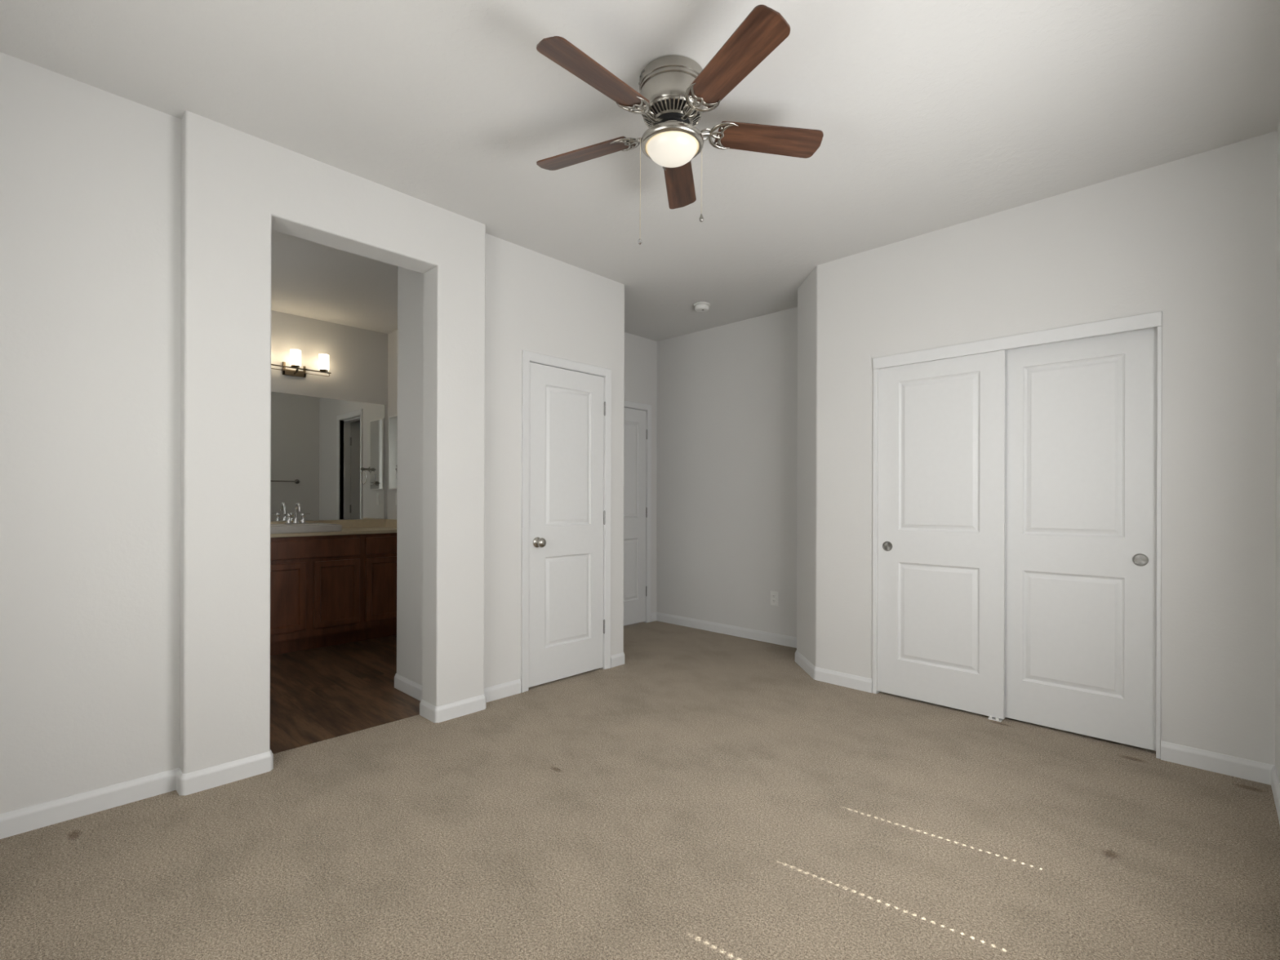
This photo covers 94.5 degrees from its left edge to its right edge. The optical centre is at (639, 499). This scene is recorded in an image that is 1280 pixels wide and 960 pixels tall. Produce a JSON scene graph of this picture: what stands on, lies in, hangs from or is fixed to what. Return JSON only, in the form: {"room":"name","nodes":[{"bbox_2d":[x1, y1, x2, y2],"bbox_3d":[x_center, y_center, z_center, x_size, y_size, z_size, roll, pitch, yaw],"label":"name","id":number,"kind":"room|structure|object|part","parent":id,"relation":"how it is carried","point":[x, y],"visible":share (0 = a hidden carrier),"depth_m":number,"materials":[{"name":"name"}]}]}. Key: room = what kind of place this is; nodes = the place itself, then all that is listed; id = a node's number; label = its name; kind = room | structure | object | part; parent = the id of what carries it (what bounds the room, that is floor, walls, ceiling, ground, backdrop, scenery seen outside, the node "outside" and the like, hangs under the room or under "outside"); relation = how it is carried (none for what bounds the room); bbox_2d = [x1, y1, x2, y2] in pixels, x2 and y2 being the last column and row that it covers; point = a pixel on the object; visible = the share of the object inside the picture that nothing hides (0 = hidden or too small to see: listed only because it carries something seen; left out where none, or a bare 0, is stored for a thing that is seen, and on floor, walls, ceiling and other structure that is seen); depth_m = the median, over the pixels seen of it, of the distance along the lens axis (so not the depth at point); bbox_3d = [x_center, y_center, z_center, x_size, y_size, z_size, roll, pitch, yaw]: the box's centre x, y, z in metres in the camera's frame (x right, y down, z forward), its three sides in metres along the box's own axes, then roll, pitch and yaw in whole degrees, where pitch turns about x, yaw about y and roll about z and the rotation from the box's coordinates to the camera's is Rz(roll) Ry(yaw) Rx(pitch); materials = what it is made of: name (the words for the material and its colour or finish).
{"room":"empty bedroom","nodes":[
{"label":"empty bedroom","id":0,"kind":"room"},
{"bbox_2d":[0,52,624,813],"bbox_3d":[-1.533,-0.177,3.268,0.669,2.818,3.427,0,0,44],"label":"wall","id":1,"kind":"structure","parent":0,"point":[91,176],"depth_m":2.28,"materials":[{"name":"paint"}]},
{"bbox_2d":[520,350,611,693],"bbox_3d":[-0.506,0.135,3.938,0.124,2.101,0.747,0,0,44],"label":"trim","id":2,"kind":"structure","parent":1,"relation":"attached to","point":[527,357],"depth_m":3.76,"materials":[{"name":"paint"}]},
{"bbox_2d":[528,362,605,687],"bbox_3d":[-0.459,0.159,3.897,0.104,2.026,0.645,0,0,44],"label":"door","id":3,"kind":"structure","parent":1,"relation":"in","point":[567,407],"depth_m":3.89,"materials":[{"name":"paint"}]},
{"bbox_3d":[-0.624,0.270,3.701,0.068,0.066,0.066,0,0,44],"label":"knob","id":4,"kind":"part","parent":3,"relation":"part of","materials":[{"name":"silver metal"}]},
{"bbox_2d":[0,673,1279,839],"bbox_3d":[-0.159,1.147,2.374,3.920,0.087,4.048,0,0,44],"label":"baseboard","id":5,"kind":"structure","parent":1,"relation":"attached to","point":[24,820],"depth_m":2.44,"materials":[{"name":"paint"}]},
{"bbox_2d":[270,310,387,521],"bbox_3d":[-3.156,-0.182,4.838,0.100,2.818,2.400,0,0,44],"label":"wall","id":6,"kind":"structure","parent":0,"point":[358,357],"depth_m":5.23,"materials":[{"name":"paint"}]},
{"bbox_2d":[271,349,331,377],"bbox_3d":[-2.892,-1.141,4.942,0.132,0.202,0.562,0,0,44],"label":"vanity light","id":7,"kind":"object","parent":6,"relation":"attached to","point":[295,354],"visible":0.72,"depth_m":4.96,"materials":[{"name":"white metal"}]},
{"bbox_3d":[-2.920,-1.094,4.995,0.018,0.108,0.176,0,0,44],"label":"plate","id":8,"kind":"part","parent":7,"relation":"part of","materials":[{"name":"brown metal"}]},
{"bbox_3d":[-2.868,-1.178,4.926,0.077,0.128,0.077,0,0,44],"label":"lamp shade","id":9,"kind":"part","parent":7,"relation":"part of","materials":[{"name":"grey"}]},
{"bbox_3d":[-2.717,-1.177,5.083,0.077,0.128,0.077,0,0,44],"label":"lamp shade","id":10,"kind":"part","parent":7,"relation":"part of","materials":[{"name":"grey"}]},
{"bbox_2d":[270,391,384,520],"bbox_3d":[-2.937,-0.354,4.987,0.006,1.067,1.558,0,0,44],"label":"vanity mirror","id":11,"kind":"object","parent":6,"relation":"attached to","point":[327,455],"visible":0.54,"depth_m":5.18,"materials":[{"name":"clear glass"}]},
{"bbox_2d":[270,519,386,528],"bbox_3d":[-2.945,0.220,4.971,0.019,0.075,1.646,0,0,44],"label":"backsplash","id":12,"kind":"structure","parent":6,"relation":"attached to","point":[358,523],"depth_m":5.34,"materials":[{"name":"beige stone"}]},
{"bbox_2d":[179,111,485,773],"bbox_3d":[-1.411,-0.176,2.918,0.175,2.818,1.366,0,0,44],"label":"wall","id":13,"kind":"structure","parent":0,"point":[238,187],"depth_m":2.55,"materials":[{"name":"paint"}]},
{"bbox_2d":[387,329,397,519],"bbox_3d":[-1.646,-0.177,4.945,2.028,2.818,0.110,0,0,44],"label":"wall","id":14,"kind":"structure","parent":0,"point":[393,336],"depth_m":5.51,"materials":[{"name":"paint"}]},
{"bbox_2d":[388,414,397,489],"bbox_3d":[-2.225,-0.430,5.411,0.300,0.680,0.022,0,0,44],"label":"medicine cabinet","id":15,"kind":"object","parent":14,"relation":"attached to","point":[393,424],"visible":0.58,"depth_m":5.44,"materials":[{"name":"white plastic"}]},
{"bbox_2d":[395,492,397,505],"bbox_3d":[-2.225,-0.005,5.420,0.070,0.115,0.008,0,0,44],"label":"switch plate","id":16,"kind":"object","parent":14,"relation":"attached to","point":[396,492],"visible":0.48,"depth_m":5.43,"materials":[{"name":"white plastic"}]},
{"bbox_2d":[0,621,1279,959],"bbox_3d":[-0.612,1.220,3.276,6.023,0.070,4.920,0,0,44],"label":"floor","id":17,"kind":"structure","parent":0,"point":[701,795],"depth_m":2.07,"materials":[{"name":"beige carpet"}]},
{"bbox_2d":[270,533,396,655],"bbox_3d":[-2.753,0.737,4.798,0.535,0.900,1.626,0,0,44],"label":"bathroom vanity","id":18,"kind":"object","parent":17,"relation":"on","point":[326,590],"visible":0.35,"depth_m":4.73,"materials":[{"name":"brown wood"}]},
{"bbox_3d":[-2.713,0.751,4.467,0.019,0.525,0.347,0,0,44],"label":"cabinet door","id":19,"kind":"part","parent":18,"relation":"part of","materials":[{"name":"brown wood"}]},
{"bbox_3d":[-2.573,0.387,4.612,0.019,0.140,0.750,0,0,44],"label":"drawer","id":20,"kind":"part","parent":18,"relation":"part of","materials":[{"name":"brown wood"}]},
{"bbox_2d":[270,519,396,537],"bbox_3d":[-2.758,0.234,4.791,0.537,0.103,1.646,0,0,44],"label":"countertop","id":21,"kind":"structure","parent":18,"relation":"on","point":[357,526],"depth_m":5.12,"materials":[{"name":"beige stone"}]},
{"bbox_2d":[282,502,310,524],"bbox_3d":[-2.829,0.113,4.872,0.152,0.178,0.152,0,0,-1],"label":"bathroom faucet","id":22,"kind":"object","parent":21,"relation":"on","point":[289,515],"visible":1,"depth_m":4.86,"materials":[{"name":"silver metal"}]},
{"bbox_3d":[-2.880,0.154,4.826,0.032,0.079,0.065,0,0,44],"label":"lever handle","id":23,"kind":"part","parent":22,"relation":"part of","materials":[{"name":"silver metal"}]},
{"bbox_3d":[-2.797,0.091,4.841,0.116,0.133,0.019,0,0,44],"label":"spout","id":24,"kind":"part","parent":22,"relation":"part of","materials":[{"name":"silver metal"}]},
{"bbox_3d":[-2.785,0.154,4.924,0.032,0.079,0.065,0,0,44],"label":"lever handle","id":25,"kind":"part","parent":22,"relation":"part of","materials":[{"name":"silver metal"}]},
{"bbox_2d":[270,523,342,533],"bbox_3d":[-2.772,0.229,4.745,0.478,0.055,0.556,0,0,44],"label":"sink","id":26,"kind":"object","parent":21,"relation":"in","point":[309,527],"visible":0.78,"depth_m":4.62,"materials":[{"name":"ceramic"}]},
{"bbox_3d":[-2.434,0.752,4.758,0.019,0.525,0.347,0,0,44],"label":"cabinet door","id":27,"kind":"part","parent":18,"relation":"part of","materials":[{"name":"brown wood"}]},
{"bbox_3d":[-2.157,0.753,5.046,0.019,0.525,0.352,0,0,44],"label":"cabinet door","id":28,"kind":"part","parent":18,"relation":"part of","materials":[{"name":"brown wood"}]},
{"bbox_3d":[-2.156,0.388,5.046,0.019,0.140,0.352,0,0,44],"label":"drawer","id":29,"kind":"part","parent":18,"relation":"part of","materials":[{"name":"brown wood"}]},
{"bbox_2d":[987,715,1003,721],"bbox_3d":[1.944,1.183,3.225,0.062,0.020,0.097,0,0,44],"label":"guide","id":30,"kind":"object","parent":17,"relation":"on","point":[990,717],"visible":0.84,"depth_m":3.20,"materials":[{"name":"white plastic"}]},
{"bbox_2d":[0,0,1279,341],"bbox_3d":[-0.589,-1.593,3.262,6.123,0.080,5.020,0,0,44],"label":"ceiling","id":31,"kind":"structure","parent":0,"point":[931,115],"depth_m":2.33,"materials":[{"name":"white paint"}]},
{"bbox_2d":[536,4,823,244],"bbox_3d":[0.086,-1.240,2.147,1.121,0.622,1.078,0,0,44],"label":"ceiling fan","id":32,"kind":"object","parent":31,"relation":"hanging from","point":[674,91],"visible":1,"depth_m":2.08,"materials":[{"name":"brown wood"}]},
{"bbox_3d":[-0.221,-1.367,2.345,0.412,0.006,0.128,0,14,26],"label":"fan blade","id":33,"kind":"part","parent":32,"relation":"part of","materials":[{"name":"brown wood"}]},
{"bbox_3d":[-0.144,-1.366,1.907,0.128,0.006,0.412,19,13,42],"label":"fan blade","id":34,"kind":"part","parent":32,"relation":"part of","materials":[{"name":"brown wood"}]},
{"bbox_3d":[0.001,-1.133,2.158,0.004,0.368,0.003,0,0,44],"label":"pull chain","id":35,"kind":"part","parent":32,"relation":"part of","materials":[{"name":"silver metal"}]},
{"bbox_3d":[0.118,-1.271,2.179,0.185,0.059,0.185,0,0,44],"label":"glass globe","id":36,"kind":"part","parent":32,"relation":"part of","materials":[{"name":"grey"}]},
{"bbox_3d":[0.172,-1.365,2.553,0.128,0.006,0.412,-14,-2,8],"label":"fan blade","id":37,"kind":"part","parent":32,"relation":"part of","materials":[{"name":"brown wood"}]},
{"bbox_3d":[0.232,-1.194,2.225,0.004,0.244,0.003,0,0,44],"label":"pull chain","id":38,"kind":"part","parent":32,"relation":"part of","materials":[{"name":"silver metal"}]},
{"bbox_3d":[0.295,-1.365,1.845,0.128,0.006,0.412,16,-7,-27],"label":"fan blade","id":39,"kind":"part","parent":32,"relation":"part of","materials":[{"name":"brown wood"}]},
{"bbox_3d":[0.491,-1.365,2.244,0.412,0.006,0.128,0,-14,-10],"label":"fan blade","id":40,"kind":"part","parent":32,"relation":"part of","materials":[{"name":"brown wood"}]},
{"bbox_2d":[693,302,710,311],"bbox_3d":[0.492,-1.523,4.699,0.132,0.053,0.132,0,0,44],"label":"smoke detector","id":41,"kind":"object","parent":31,"relation":"attached to","point":[699,306],"visible":1,"depth_m":4.66,"materials":[{"name":"white plastic"}]},
{"bbox_2d":[624,332,657,613],"bbox_3d":[-0.308,-0.173,5.394,0.110,2.818,1.450,0,0,44],"label":"wall","id":42,"kind":"structure","parent":0,"point":[640,353],"depth_m":5.71,"materials":[{"name":"paint"}]},
{"bbox_2d":[623,407,647,626],"bbox_3d":[-0.189,0.159,5.420,0.104,2.026,0.767,0,0,44],"label":"door","id":43,"kind":"structure","parent":42,"relation":"in","point":[635,511],"depth_m":5.60,"materials":[{"name":"paint"}]},
{"bbox_2d":[624,400,651,622],"bbox_3d":[-0.237,0.136,5.459,0.124,2.101,0.874,0,0,44],"label":"trim","id":44,"kind":"structure","parent":42,"relation":"attached to","point":[628,404],"depth_m":5.71,"materials":[{"name":"paint"}]},
{"bbox_2d":[656,306,797,637],"bbox_3d":[1.067,-0.169,5.016,2.416,2.818,0.110,0,0,44],"label":"wall","id":45,"kind":"structure","parent":0,"point":[726,499],"depth_m":5.19,"materials":[{"name":"paint"}]},
{"bbox_2d":[650,612,796,648],"bbox_3d":[0.765,1.150,4.880,2.156,0.087,0.500,0,0,44],"label":"baseboard","id":46,"kind":"structure","parent":45,"relation":"attached to","point":[780,639],"depth_m":5.21,"materials":[{"name":"paint"}]},
{"bbox_2d":[770,591,777,605],"bbox_3d":[1.109,0.818,4.891,0.070,0.115,0.010,0,0,44],"label":"wall outlet","id":47,"kind":"object","parent":45,"relation":"attached to","point":[774,595],"visible":1,"depth_m":4.89,"materials":[{"name":"white plastic"}]},
{"bbox_2d":[796,253,857,675],"bbox_3d":[1.245,-0.168,4.033,0.221,2.818,0.659,0,0,-18],"label":"wall","id":48,"kind":"structure","parent":0,"point":[827,299],"depth_m":3.85,"materials":[{"name":"paint"}]},
{"bbox_2d":[795,650,872,693],"bbox_3d":[1.241,1.151,3.990,0.212,0.087,0.769,0,0,-14],"label":"baseboard","id":49,"kind":"structure","parent":48,"relation":"attached to","point":[861,683],"depth_m":3.81,"materials":[{"name":"paint"}]},
{"bbox_2d":[855,130,1277,764],"bbox_3d":[2.092,-0.166,3.097,1.923,2.818,0.107,0,0,44],"label":"wall","id":50,"kind":"structure","parent":0,"point":[1192,240],"depth_m":2.67,"materials":[{"name":"paint"}]},
{"bbox_2d":[877,349,1006,719],"bbox_3d":[1.718,0.165,3.415,0.676,2.026,0.039,0,0,44],"label":"door","id":51,"kind":"structure","parent":50,"relation":"in","point":[941,604],"depth_m":3.38,"materials":[{"name":"paint"}]},
{"bbox_3d":[1.505,0.285,3.598,0.060,0.060,0.006,0,0,44],"label":"finger pull","id":52,"kind":"part","parent":51,"relation":"part of","materials":[{"name":"silver metal"}]},
{"bbox_2d":[872,311,1161,759],"bbox_3d":[1.952,0.164,3.220,1.333,2.059,0.121,0,0,44],"label":"trim","id":53,"kind":"structure","parent":50,"relation":"attached to","point":[1150,320],"depth_m":3.01,"materials":[{"name":"paint"}]},
{"bbox_2d":[1004,327,1157,751],"bbox_3d":[2.199,0.167,3.015,0.656,2.026,0.039,0,0,44],"label":"door","id":54,"kind":"structure","parent":50,"relation":"in","point":[1081,417],"depth_m":2.97,"materials":[{"name":"paint"}]},
{"bbox_3d":[2.381,0.287,2.816,0.060,0.060,0.006,0,0,44],"label":"finger pull","id":55,"kind":"part","parent":54,"relation":"part of","materials":[{"name":"silver metal"}]},
{"bbox_2d":[1275,117,1279,782],"bbox_3d":[1.379,-0.168,1.054,0.120,2.818,4.470,0,0,44],"label":"wall","id":56,"kind":"structure","parent":0,"point":[1277,399],"depth_m":2.41,"materials":[{"name":"paint"}]},
{"bbox_3d":[-0.534,-0.174,4.611,0.891,2.818,0.107,0,0,44],"label":"wall","id":57,"kind":"structure","parent":0,"visible":0},
{"bbox_2d":[610,652,624,667],"bbox_3d":[-0.358,1.146,4.638,0.319,0.087,0.935,0,0,-37],"label":"baseboard","id":58,"kind":"structure","parent":57,"relation":"attached to","point":[616,660],"depth_m":4.21,"materials":[{"name":"paint"}]}
]}

